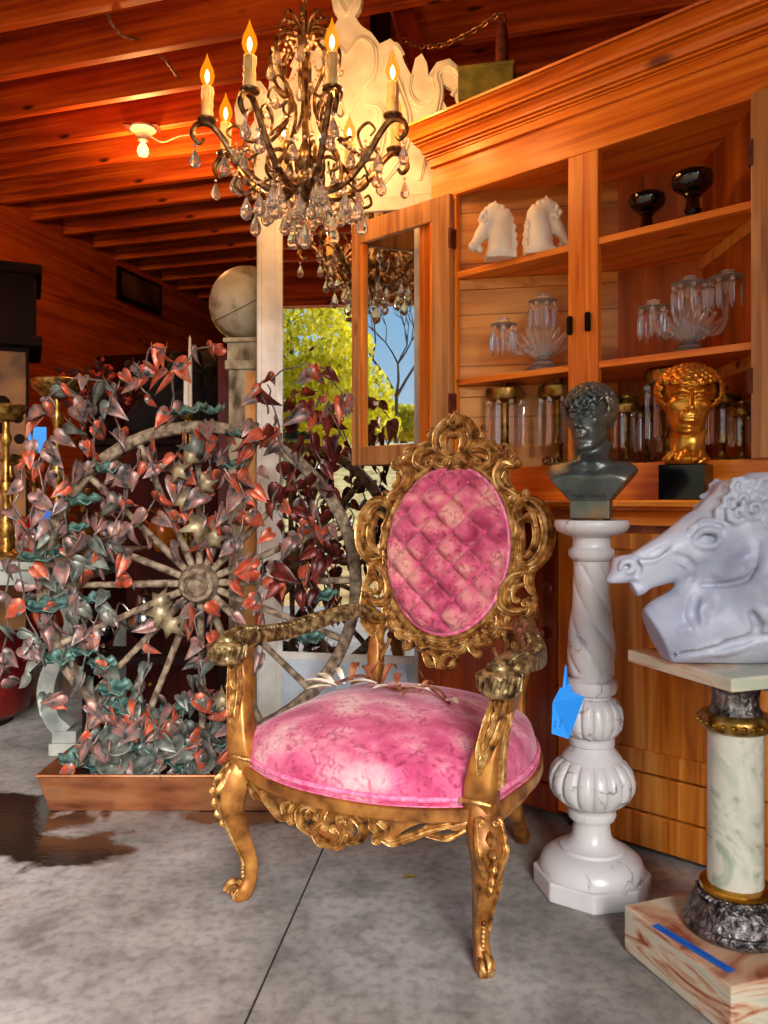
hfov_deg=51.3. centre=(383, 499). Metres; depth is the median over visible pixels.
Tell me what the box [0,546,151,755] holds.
table
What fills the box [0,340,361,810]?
potted plant
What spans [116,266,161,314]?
framed picture
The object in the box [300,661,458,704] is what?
dried flower spray
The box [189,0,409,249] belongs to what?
crystal chandelier
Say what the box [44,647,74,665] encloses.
flower
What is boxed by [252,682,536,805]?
seat cushion
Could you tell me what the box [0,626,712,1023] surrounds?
floor
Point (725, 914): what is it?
pedestal
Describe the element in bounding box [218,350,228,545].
post
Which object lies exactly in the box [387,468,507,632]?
cushion
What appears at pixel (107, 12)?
cable
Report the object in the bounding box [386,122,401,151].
candle
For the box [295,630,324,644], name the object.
flower
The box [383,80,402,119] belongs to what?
candle
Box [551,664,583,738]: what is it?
price tag
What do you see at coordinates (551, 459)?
candlestick
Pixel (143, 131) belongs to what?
fitting
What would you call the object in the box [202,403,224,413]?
bowl
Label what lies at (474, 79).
box
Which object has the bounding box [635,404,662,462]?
crystal lustre
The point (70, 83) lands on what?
ceiling
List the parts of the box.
lid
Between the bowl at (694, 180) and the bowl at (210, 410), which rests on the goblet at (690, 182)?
the bowl at (694, 180)
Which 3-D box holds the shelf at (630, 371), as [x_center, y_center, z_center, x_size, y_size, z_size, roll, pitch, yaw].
[0.785,-0.434,2.733,1.095,0.022,0.382,0,0,43]
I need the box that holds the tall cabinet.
[346,0,767,880]
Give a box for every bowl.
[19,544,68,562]
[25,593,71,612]
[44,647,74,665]
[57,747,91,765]
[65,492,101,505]
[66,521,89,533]
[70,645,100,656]
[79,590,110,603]
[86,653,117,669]
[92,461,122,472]
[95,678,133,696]
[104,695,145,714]
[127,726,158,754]
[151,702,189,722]
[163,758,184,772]
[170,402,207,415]
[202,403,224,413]
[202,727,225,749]
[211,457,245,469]
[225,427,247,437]
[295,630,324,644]
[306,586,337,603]
[628,188,665,214]
[671,165,715,195]
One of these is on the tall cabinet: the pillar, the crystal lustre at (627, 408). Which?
the crystal lustre at (627, 408)
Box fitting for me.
[123,122,161,156]
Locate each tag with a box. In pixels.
[28,423,46,452]
[39,485,51,521]
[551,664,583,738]
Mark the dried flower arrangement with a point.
(110, 375)
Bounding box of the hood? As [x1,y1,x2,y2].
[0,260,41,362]
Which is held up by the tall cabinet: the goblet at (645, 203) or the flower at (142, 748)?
the goblet at (645, 203)
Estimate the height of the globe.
0.346 m
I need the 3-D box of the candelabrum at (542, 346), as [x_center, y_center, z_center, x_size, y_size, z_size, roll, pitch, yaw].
[0.514,-0.582,2.801,0.285,0.274,0.129,0,0,8]
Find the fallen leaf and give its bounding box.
[404,873,417,878]
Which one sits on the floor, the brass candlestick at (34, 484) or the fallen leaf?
the fallen leaf
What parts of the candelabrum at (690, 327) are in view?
arm, arm, arm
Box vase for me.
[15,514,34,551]
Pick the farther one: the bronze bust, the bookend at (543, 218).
the bookend at (543, 218)
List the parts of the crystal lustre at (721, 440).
stem, crown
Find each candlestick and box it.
[0,403,27,559]
[0,454,22,553]
[25,465,37,512]
[29,376,79,556]
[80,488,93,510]
[542,456,561,465]
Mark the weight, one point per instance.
(501, 33)
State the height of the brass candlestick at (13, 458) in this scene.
0.456 m
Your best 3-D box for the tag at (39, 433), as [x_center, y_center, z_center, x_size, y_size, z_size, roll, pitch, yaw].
[-1.463,-0.297,3.389,0.075,0.201,0.062,0,0,-10]
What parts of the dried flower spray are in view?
stem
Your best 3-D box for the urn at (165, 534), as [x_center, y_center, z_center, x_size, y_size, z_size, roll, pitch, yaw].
[-1.080,0.144,3.900,0.144,0.212,0.144,0,0,43]
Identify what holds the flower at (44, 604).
on the potted plant
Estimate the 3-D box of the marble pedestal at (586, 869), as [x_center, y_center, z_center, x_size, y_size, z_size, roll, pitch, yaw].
[0.563,0.552,2.170,0.288,0.996,0.288,0,0,-10]
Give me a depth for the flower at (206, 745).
2.72 m
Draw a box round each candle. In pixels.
[178,356,195,552]
[180,336,195,548]
[197,84,216,123]
[217,121,231,155]
[239,53,259,96]
[278,142,288,172]
[321,50,342,94]
[343,141,355,173]
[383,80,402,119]
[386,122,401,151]
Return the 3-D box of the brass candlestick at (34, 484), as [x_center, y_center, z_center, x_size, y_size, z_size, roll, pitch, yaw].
[-1.750,0.038,4.000,0.122,0.423,0.122,0,0,0]
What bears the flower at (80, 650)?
on the potted plant
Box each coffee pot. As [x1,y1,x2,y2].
[86,615,119,651]
[116,588,172,653]
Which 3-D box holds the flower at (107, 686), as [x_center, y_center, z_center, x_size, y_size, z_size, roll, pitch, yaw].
[-0.929,0.650,2.767,0.130,0.029,0.106,-2,20,0]
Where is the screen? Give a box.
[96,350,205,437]
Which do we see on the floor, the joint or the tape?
the joint
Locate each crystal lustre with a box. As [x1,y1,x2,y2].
[484,382,525,466]
[537,378,567,465]
[611,394,641,462]
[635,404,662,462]
[644,366,672,461]
[705,385,739,459]
[727,400,752,459]
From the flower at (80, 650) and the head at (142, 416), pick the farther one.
the head at (142, 416)
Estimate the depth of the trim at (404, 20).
3.64 m
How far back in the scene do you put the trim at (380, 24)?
3.90 m
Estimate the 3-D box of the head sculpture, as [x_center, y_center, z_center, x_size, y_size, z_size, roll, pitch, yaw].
[0.751,0.144,1.737,0.548,0.407,0.231,0,0,-3]
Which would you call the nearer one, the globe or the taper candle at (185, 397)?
the globe
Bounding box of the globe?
[209,265,256,336]
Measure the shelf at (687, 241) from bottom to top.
0.022 m
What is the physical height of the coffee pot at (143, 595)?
0.285 m
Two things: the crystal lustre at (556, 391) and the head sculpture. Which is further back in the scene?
the crystal lustre at (556, 391)
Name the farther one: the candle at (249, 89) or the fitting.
the fitting
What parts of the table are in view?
leg, leg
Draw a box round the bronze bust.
[546,381,637,519]
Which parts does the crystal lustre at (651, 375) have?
crown, stem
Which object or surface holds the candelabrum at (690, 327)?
on the tall cabinet
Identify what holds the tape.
on the pedestal at (725, 914)
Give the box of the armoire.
[0,260,41,630]
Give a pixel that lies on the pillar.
(241, 362)
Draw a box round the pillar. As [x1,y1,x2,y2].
[223,337,256,703]
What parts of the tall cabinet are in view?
glazed door, panel, cupboard door, knob, knob, cornice, counter rail, panel, cupboard door, glazed door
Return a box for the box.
[457,60,515,101]
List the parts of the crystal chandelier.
bulb, bulb, arm, bulb, arm, arm, bulb, arm, stem, arm, bulb, arm, bulb, arm, arm, bulb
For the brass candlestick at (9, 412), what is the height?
0.654 m
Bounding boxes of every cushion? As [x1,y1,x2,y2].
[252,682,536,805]
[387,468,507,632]
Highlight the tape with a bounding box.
[652,924,734,972]
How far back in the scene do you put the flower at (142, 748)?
2.73 m
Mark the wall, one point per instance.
(81, 318)
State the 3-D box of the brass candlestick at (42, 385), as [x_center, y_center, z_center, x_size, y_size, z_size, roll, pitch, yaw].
[-1.451,-0.142,3.550,0.230,0.783,0.228,0,0,0]
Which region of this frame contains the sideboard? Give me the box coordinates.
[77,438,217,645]
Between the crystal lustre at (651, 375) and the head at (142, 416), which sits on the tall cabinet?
the crystal lustre at (651, 375)
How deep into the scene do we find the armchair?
2.07 m
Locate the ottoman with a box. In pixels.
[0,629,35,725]
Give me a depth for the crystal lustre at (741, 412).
2.33 m
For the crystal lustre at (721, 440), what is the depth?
2.42 m
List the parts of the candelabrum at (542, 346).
arm, arm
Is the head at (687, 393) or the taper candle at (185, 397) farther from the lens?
the taper candle at (185, 397)
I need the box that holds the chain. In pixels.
[400,12,504,49]
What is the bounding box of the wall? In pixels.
[0,202,230,632]
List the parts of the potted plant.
vine stem, vine stem, vine stem, vine stem, vine stem, vine stem, vine stem, vine stem, vine stem, vine stem, vine stem, vine stem, vine stem, vine stem, vine stem, vine stem, vine stem, vine stem, vine stem, vine stem, vine stem, vine stem, vine stem, vine stem, vine stem, vine stem, vine stem, vine stem, vine stem, vine stem, vine stem, vine stem, vine stem, vine stem, vine stem, vine stem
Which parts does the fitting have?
mounting plate, bulb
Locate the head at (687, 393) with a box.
[653,362,725,499]
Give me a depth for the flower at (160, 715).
2.74 m
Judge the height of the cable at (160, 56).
0.063 m
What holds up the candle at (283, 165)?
on the crystal chandelier
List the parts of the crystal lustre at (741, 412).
crown, stem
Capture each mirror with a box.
[234,0,458,717]
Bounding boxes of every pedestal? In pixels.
[534,519,650,914]
[625,648,767,1023]
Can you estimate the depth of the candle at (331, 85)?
2.38 m
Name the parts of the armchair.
leg, armrest, seat frame, oval moulding, leg, rail, armrest, leg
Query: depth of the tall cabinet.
2.59 m
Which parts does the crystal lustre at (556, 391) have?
crown, stem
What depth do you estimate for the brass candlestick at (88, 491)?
3.65 m
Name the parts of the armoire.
painted door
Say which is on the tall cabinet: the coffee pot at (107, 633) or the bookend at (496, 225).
the bookend at (496, 225)
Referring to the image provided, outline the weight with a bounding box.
[496,14,507,61]
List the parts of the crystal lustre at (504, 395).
crown, stem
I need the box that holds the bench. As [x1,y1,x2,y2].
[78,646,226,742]
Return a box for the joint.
[244,848,323,1023]
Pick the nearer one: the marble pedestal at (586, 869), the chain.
the marble pedestal at (586, 869)
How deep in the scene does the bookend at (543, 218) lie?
2.73 m
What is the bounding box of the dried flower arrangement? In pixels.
[55,356,144,438]
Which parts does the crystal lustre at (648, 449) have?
stem, crown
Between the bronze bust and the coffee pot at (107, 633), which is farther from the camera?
the coffee pot at (107, 633)
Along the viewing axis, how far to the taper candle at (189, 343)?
4.05 m
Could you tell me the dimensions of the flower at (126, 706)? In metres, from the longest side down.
0.148 x 0.118 x 0.030 m
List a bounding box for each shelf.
[457,201,750,279]
[457,342,750,385]
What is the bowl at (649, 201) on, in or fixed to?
on the goblet at (645, 203)
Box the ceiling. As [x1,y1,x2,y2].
[0,0,700,298]
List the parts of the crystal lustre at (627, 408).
stem, crown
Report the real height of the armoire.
2.400 m
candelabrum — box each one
[490,293,567,370]
[637,269,743,351]
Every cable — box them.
[106,11,138,40]
[150,131,213,142]
[159,55,178,78]
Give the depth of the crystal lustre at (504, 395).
2.85 m
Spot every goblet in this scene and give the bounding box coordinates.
[628,188,665,227]
[671,165,715,218]
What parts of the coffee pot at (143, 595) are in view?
handle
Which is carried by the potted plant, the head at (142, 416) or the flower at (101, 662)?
the flower at (101, 662)
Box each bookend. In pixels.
[468,201,517,262]
[522,195,567,255]
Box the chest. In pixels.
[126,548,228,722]
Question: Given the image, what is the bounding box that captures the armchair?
[206,410,556,978]
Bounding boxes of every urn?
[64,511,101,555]
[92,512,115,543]
[144,508,179,551]
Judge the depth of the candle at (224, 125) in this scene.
2.82 m
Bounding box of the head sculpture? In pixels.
[605,472,767,663]
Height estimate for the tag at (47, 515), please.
0.221 m

